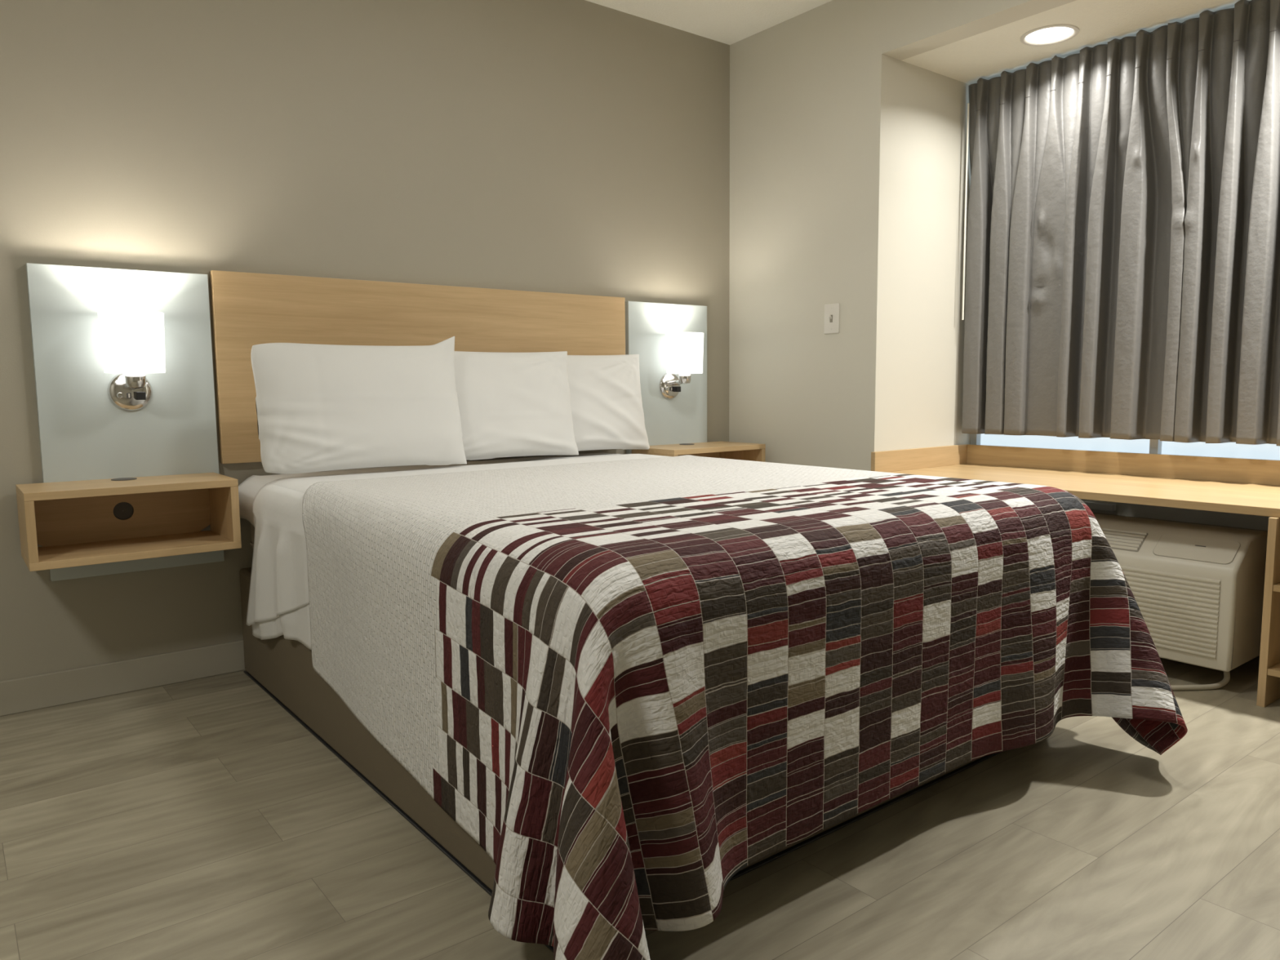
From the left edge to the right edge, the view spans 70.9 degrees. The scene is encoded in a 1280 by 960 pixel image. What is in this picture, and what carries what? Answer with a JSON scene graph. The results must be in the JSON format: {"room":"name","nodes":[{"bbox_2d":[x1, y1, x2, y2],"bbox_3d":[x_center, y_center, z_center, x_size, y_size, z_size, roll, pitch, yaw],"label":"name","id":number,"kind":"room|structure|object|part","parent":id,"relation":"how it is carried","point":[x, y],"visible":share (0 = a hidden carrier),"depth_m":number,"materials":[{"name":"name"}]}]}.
{"room":"hotel room","nodes":[
{"label":"hotel room","id":0,"kind":"room"},
{"bbox_2d":[0,0,729,680],"bbox_3d":[-1.552,-0.576,2.725,4.900,2.440,0.120,-5,8,-38],"label":"wall","id":1,"kind":"structure","parent":0,"point":[577,147],"depth_m":2.97,"materials":[{"name":"beige paint"}]},
{"bbox_2d":[0,640,245,716],"bbox_3d":[-1.501,0.593,2.796,4.900,0.100,0.012,-5,8,-38],"label":"baseboard","id":2,"kind":"structure","parent":1,"relation":"attached to","point":[29,693],"depth_m":2.72,"materials":[{"name":"beige paint"}]},
{"bbox_2d":[26,262,224,581],"bbox_3d":[-1.524,-0.173,2.694,0.465,0.900,0.026,-5,8,-38],"label":"wall panel","id":3,"kind":"object","parent":1,"relation":"attached to","point":[83,435],"visible":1,"depth_m":2.65,"materials":[{"name":"grey laminate"}]},
{"bbox_2d":[15,472,241,571],"bbox_3d":[-1.458,0.105,2.575,0.516,0.206,0.283,-5,8,-38],"label":"nightstand","id":4,"kind":"object","parent":3,"relation":"attached to","point":[75,523],"visible":1,"depth_m":2.60,"materials":[{"name":"brown wood"}]},
{"bbox_3d":[-1.653,0.124,2.424,0.021,0.161,0.282,-5,8,-38],"label":"panel","id":5,"kind":"part","parent":4,"relation":"part of","materials":[{"name":"brown wood"}]},
{"bbox_3d":[-1.540,0.096,2.680,0.474,0.161,0.006,-5,8,-38],"label":"panel","id":6,"kind":"part","parent":4,"relation":"part of","materials":[{"name":"brown wood"}]},
{"bbox_3d":[-1.459,0.016,2.566,0.516,0.021,0.283,-5,8,-38],"label":"panel","id":7,"kind":"part","parent":4,"relation":"part of","materials":[{"name":"brown wood"}]},
{"bbox_3d":[-1.457,0.197,2.585,0.516,0.021,0.283,-5,8,-38],"label":"panel","id":8,"kind":"part","parent":4,"relation":"part of","materials":[{"name":"brown wood"}]},
{"bbox_3d":[-1.263,0.088,2.727,0.021,0.161,0.282,-5,8,-38],"label":"panel","id":9,"kind":"part","parent":4,"relation":"part of","materials":[{"name":"brown wood"}]},
{"bbox_2d":[97,310,165,410],"bbox_3d":[-1.460,-0.339,2.593,0.165,0.282,0.184,-5,8,-38],"label":"wall sconce","id":10,"kind":"object","parent":3,"relation":"attached to","point":[133,341],"visible":1,"depth_m":2.53,"materials":[{"name":"white fabric"}]},
{"bbox_2d":[116,392,123,398],"bbox_3d":[-1.527,-0.248,2.640,0.017,0.017,0.016,-5,8,-38],"label":"switch","id":11,"kind":"object","parent":10,"relation":"attached to","point":[119,395],"depth_m":2.63,"materials":[{"name":"silver metal"}]},
{"bbox_3d":[-1.454,-0.394,2.579,0.165,0.172,0.165,-5,8,-38],"label":"lamp shade","id":12,"kind":"part","parent":10,"relation":"part of","materials":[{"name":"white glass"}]},
{"bbox_2d":[134,391,146,399],"bbox_3d":[-1.484,-0.250,2.669,0.025,0.024,0.028,-5,8,-38],"label":"outlet","id":13,"kind":"object","parent":10,"relation":"attached to","point":[138,395],"depth_m":2.66,"materials":[{"name":"black plastic"}]},
{"bbox_2d":[209,270,625,463],"bbox_3d":[-0.700,-0.408,3.313,1.602,0.602,0.030,-5,8,-38],"label":"headboard","id":14,"kind":"object","parent":1,"relation":"attached to","point":[248,309],"visible":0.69,"depth_m":3.10,"materials":[{"name":"brown wood"}]},
{"bbox_2d":[625,301,706,453],"bbox_3d":[0.123,-0.322,3.972,0.446,0.900,0.026,-5,8,-38],"label":"wall panel","id":15,"kind":"object","parent":1,"relation":"attached to","point":[682,419],"visible":0.51,"depth_m":3.93,"materials":[{"name":"grey laminate"}]},
{"bbox_2d":[659,332,703,399],"bbox_3d":[0.186,-0.488,3.871,0.165,0.282,0.184,-5,8,-38],"label":"wall sconce","id":16,"kind":"object","parent":15,"relation":"attached to","point":[684,350],"visible":1,"depth_m":3.80,"materials":[{"name":"white fabric"}]},
{"bbox_3d":[0.166,-0.428,3.904,0.021,0.036,0.096,-5,8,-38],"label":"arm","id":17,"kind":"part","parent":16,"relation":"part of","materials":[{"name":"silver metal"}]},
{"bbox_2d":[673,386,680,391],"bbox_3d":[0.162,-0.399,3.947,0.025,0.024,0.028,-5,8,-38],"label":"outlet","id":18,"kind":"object","parent":16,"relation":"attached to","point":[676,388],"depth_m":3.94,"materials":[{"name":"black plastic"}]},
{"bbox_3d":[0.191,-0.543,3.857,0.165,0.172,0.165,-5,8,-38],"label":"lamp shade","id":19,"kind":"part","parent":16,"relation":"part of","materials":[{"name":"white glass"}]},
{"bbox_2d":[631,441,765,462],"bbox_3d":[0.258,-0.051,3.908,0.525,0.206,0.283,-5,8,-38],"label":"nightstand","id":20,"kind":"object","parent":15,"relation":"attached to","point":[725,450],"visible":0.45,"depth_m":3.89,"materials":[{"name":"brown wood"}]},
{"bbox_3d":[0.060,-0.031,3.754,0.021,0.161,0.282,-5,8,-38],"label":"panel","id":21,"kind":"part","parent":20,"relation":"part of","materials":[{"name":"brown wood"}]},
{"bbox_3d":[0.176,-0.060,4.013,0.483,0.161,0.006,-5,8,-38],"label":"panel","id":22,"kind":"part","parent":20,"relation":"part of","materials":[{"name":"brown wood"}]},
{"bbox_3d":[0.258,-0.140,3.899,0.525,0.021,0.283,-5,8,-38],"label":"panel","id":23,"kind":"part","parent":20,"relation":"part of","materials":[{"name":"brown wood"}]},
{"bbox_3d":[0.457,-0.067,4.062,0.021,0.161,0.282,-5,8,-38],"label":"panel","id":24,"kind":"part","parent":20,"relation":"part of","materials":[{"name":"brown wood"}]},
{"bbox_2d":[0,655,1279,959],"bbox_3d":[0.415,0.856,1.094,5.800,0.100,5.320,-5,8,-38],"label":"floor","id":25,"kind":"structure","parent":0,"point":[199,819],"depth_m":1.76,"materials":[{"name":"grey wood"}]},
{"bbox_2d":[239,567,1003,952],"bbox_3d":[-0.105,0.474,2.639,1.537,0.345,1.895,-5,8,-38],"label":"bed base","id":26,"kind":"object","parent":25,"relation":"on","point":[283,668],"visible":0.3,"depth_m":2.13,"materials":[{"name":"brown wood"}]},
{"bbox_2d":[249,523,254,549],"bbox_3d":[-0.084,0.164,2.576,1.489,0.282,1.983,-5,8,-38],"label":"mattress","id":27,"kind":"object","parent":26,"relation":"on","point":[251,543],"visible":0.05,"depth_m":2.83,"materials":[{"name":"fabric"}]},
{"bbox_2d":[238,452,622,527],"bbox_3d":[-0.135,0.083,2.624,1.545,0.160,1.837,-5,8,-38],"label":"fitted sheet","id":28,"kind":"object","parent":27,"relation":"on","point":[250,487],"visible":0.08,"depth_m":2.94,"materials":[{"name":"white fabric"}]},
{"bbox_2d":[246,453,671,649],"bbox_3d":[-0.371,0.208,2.913,1.588,0.482,0.710,-5,8,-38],"label":"sheet","id":29,"kind":"object","parent":28,"relation":"on","point":[278,601],"visible":0.51,"depth_m":2.54,"materials":[{"name":"white fabric"}]},
{"bbox_2d":[250,336,466,473],"bbox_3d":[-0.863,-0.247,2.839,0.670,0.431,0.144,-5,8,-38],"label":"pillow","id":30,"kind":"object","parent":29,"relation":"on","point":[320,407],"visible":1,"depth_m":2.78,"materials":[{"name":"white fabric"}]},
{"bbox_2d":[453,351,578,460],"bbox_3d":[-0.505,-0.270,3.229,0.646,0.394,0.131,-5,8,-38],"label":"pillow","id":31,"kind":"object","parent":28,"relation":"on","point":[511,404],"visible":0.63,"depth_m":3.23,"materials":[{"name":"white fabric"}]},
{"bbox_2d":[567,354,649,450],"bbox_3d":[-0.230,-0.304,3.556,0.645,0.396,0.138,-5,8,-39],"label":"pillow","id":32,"kind":"object","parent":28,"relation":"on","point":[607,410],"visible":0.56,"depth_m":3.59,"materials":[{"name":"white fabric"}]},
{"bbox_2d":[302,454,1187,959],"bbox_3d":[0.164,0.348,2.259,1.901,0.656,1.784,-5,8,-38],"label":"patchwork quilt","id":33,"kind":"object","parent":27,"relation":"on","point":[634,685],"visible":1,"depth_m":1.64,"materials":[{"name":"multicoloured fabric"}]},
{"bbox_2d":[1093,512,1267,690],"bbox_3d":[1.622,0.343,3.210,0.836,0.456,1.070,-5,8,-38],"label":"air conditioner","id":34,"kind":"object","parent":25,"relation":"on","point":[1197,588],"visible":0.51,"depth_m":2.72,"materials":[{"name":"beige plastic"}]},
{"bbox_2d":[1100,527,1148,551],"bbox_3d":[1.369,0.170,3.140,0.073,0.056,0.740,-5,8,-38],"label":"vent","id":35,"kind":"object","parent":34,"relation":"attached to","point":[1119,539],"depth_m":2.89,"materials":[{"name":"beige plastic"}]},
{"bbox_2d":[1120,565,1220,659],"bbox_3d":[1.395,0.373,3.034,0.006,0.240,0.992,-5,8,-38],"label":"grille","id":36,"kind":"object","parent":34,"relation":"attached to","point":[1180,608],"depth_m":2.73,"materials":[{"name":"beige plastic"}]},
{"bbox_3d":[1.690,0.208,2.734,0.082,0.061,0.217,-5,8,-38],"label":"control door","id":37,"kind":"part","parent":34,"relation":"part of","materials":[{"name":"beige plastic"}]},
{"bbox_3d":[1.642,0.583,2.728,0.244,0.080,0.208,-5,8,-38],"label":"power cord","id":38,"kind":"part","parent":34,"relation":"part of","materials":[{"name":"beige plastic"}]},
{"bbox_2d":[1256,516,1279,706],"bbox_3d":[2.263,0.387,2.345,0.592,0.538,0.917,-5,8,-38],"label":"shelf unit","id":39,"kind":"object","parent":25,"relation":"on","point":[1268,678],"visible":1,"depth_m":2.52,"materials":[{"name":"brown wood"}]},
{"bbox_2d":[871,444,1279,517],"bbox_3d":[1.891,0.009,2.869,0.662,0.109,2.315,-5,8,-38],"label":"countertop","id":40,"kind":"structure","parent":39,"relation":"on","point":[1251,486],"depth_m":3.29,"materials":[{"name":"brown wood"}]},
{"bbox_3d":[2.265,0.552,2.363,0.590,0.018,0.876,-5,8,-38],"label":"shelf","id":41,"kind":"part","parent":39,"relation":"part of","materials":[{"name":"brown wood"}]},
{"bbox_3d":[2.263,0.313,2.337,0.590,0.018,0.876,-5,8,-38],"label":"shelf","id":42,"kind":"part","parent":39,"relation":"part of","materials":[{"name":"brown wood"}]},
{"bbox_2d":[585,0,832,44],"bbox_3d":[0.393,-1.670,0.829,5.800,0.100,5.320,-5,8,-38],"label":"ceiling","id":43,"kind":"structure","parent":0,"point":[729,22],"depth_m":3.70,"materials":[{"name":"white paint"}]},
{"bbox_2d":[728,0,1076,471],"bbox_3d":[1.411,-0.631,3.006,0.120,2.440,3.320,-5,8,-38],"label":"wall","id":44,"kind":"structure","parent":0,"point":[815,97],"depth_m":3.71,"materials":[{"name":"beige paint"}]},
{"bbox_2d":[823,302,839,333],"bbox_3d":[0.785,-0.663,3.696,0.018,0.120,0.078,-5,8,-38],"label":"light switch","id":45,"kind":"object","parent":44,"relation":"attached to","point":[832,311],"visible":1,"depth_m":3.69,"materials":[{"name":"white plastic"}]},
{"bbox_2d":[893,60,970,449],"bbox_3d":[1.262,-0.720,3.857,0.700,2.440,0.120,-5,8,-38],"label":"wall","id":46,"kind":"structure","parent":0,"point":[929,342],"depth_m":3.71,"materials":[{"name":"beige paint"}]},
{"bbox_2d":[902,0,1251,84],"bbox_3d":[2.019,-1.615,2.778,0.700,0.100,2.366,-5,8,-38],"label":"ceiling","id":47,"kind":"structure","parent":0,"point":[986,55],"depth_m":3.25,"materials":[{"name":"white paint"}]},
{"bbox_2d":[1019,23,1079,45],"bbox_3d":[1.481,-1.607,3.252,0.196,0.008,0.196,-5,8,-38],"label":"recessed light","id":48,"kind":"object","parent":47,"relation":"attached to","point":[1051,34],"visible":1,"depth_m":3.24,"materials":[{"name":"white glass"}]},
{"bbox_2d":[961,0,1279,445],"bbox_3d":[2.042,-0.851,3.029,0.129,1.462,2.114,-5,8,-38],"label":"curtain","id":49,"kind":"object","parent":47,"relation":"hanging from","point":[1122,273],"visible":1,"depth_m":3.31,"materials":[{"name":"grey fabric"}]},
{"bbox_2d":[1080,498,1271,530],"bbox_3d":[2.264,0.270,3.156,0.120,0.600,2.366,-5,8,-38],"label":"wall","id":50,"kind":"structure","parent":0,"point":[1186,515],"depth_m":3.33,"materials":[{"name":"beige paint"}]},
{"bbox_2d":[1083,501,1116,511],"bbox_3d":[1.777,0.114,3.488,0.212,0.026,0.198,-5,8,-38],"label":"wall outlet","id":51,"kind":"object","parent":50,"relation":"attached to","point":[1092,505],"visible":0.5,"depth_m":3.48,"materials":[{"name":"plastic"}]},
{"bbox_2d":[970,433,1279,460],"bbox_3d":[2.219,-0.804,3.015,0.072,1.567,2.366,-5,8,-38],"label":"window","id":52,"kind":"structure","parent":50,"relation":"attached to","point":[1229,450],"depth_m":3.48,"materials":[{"name":"grey"}]}
]}

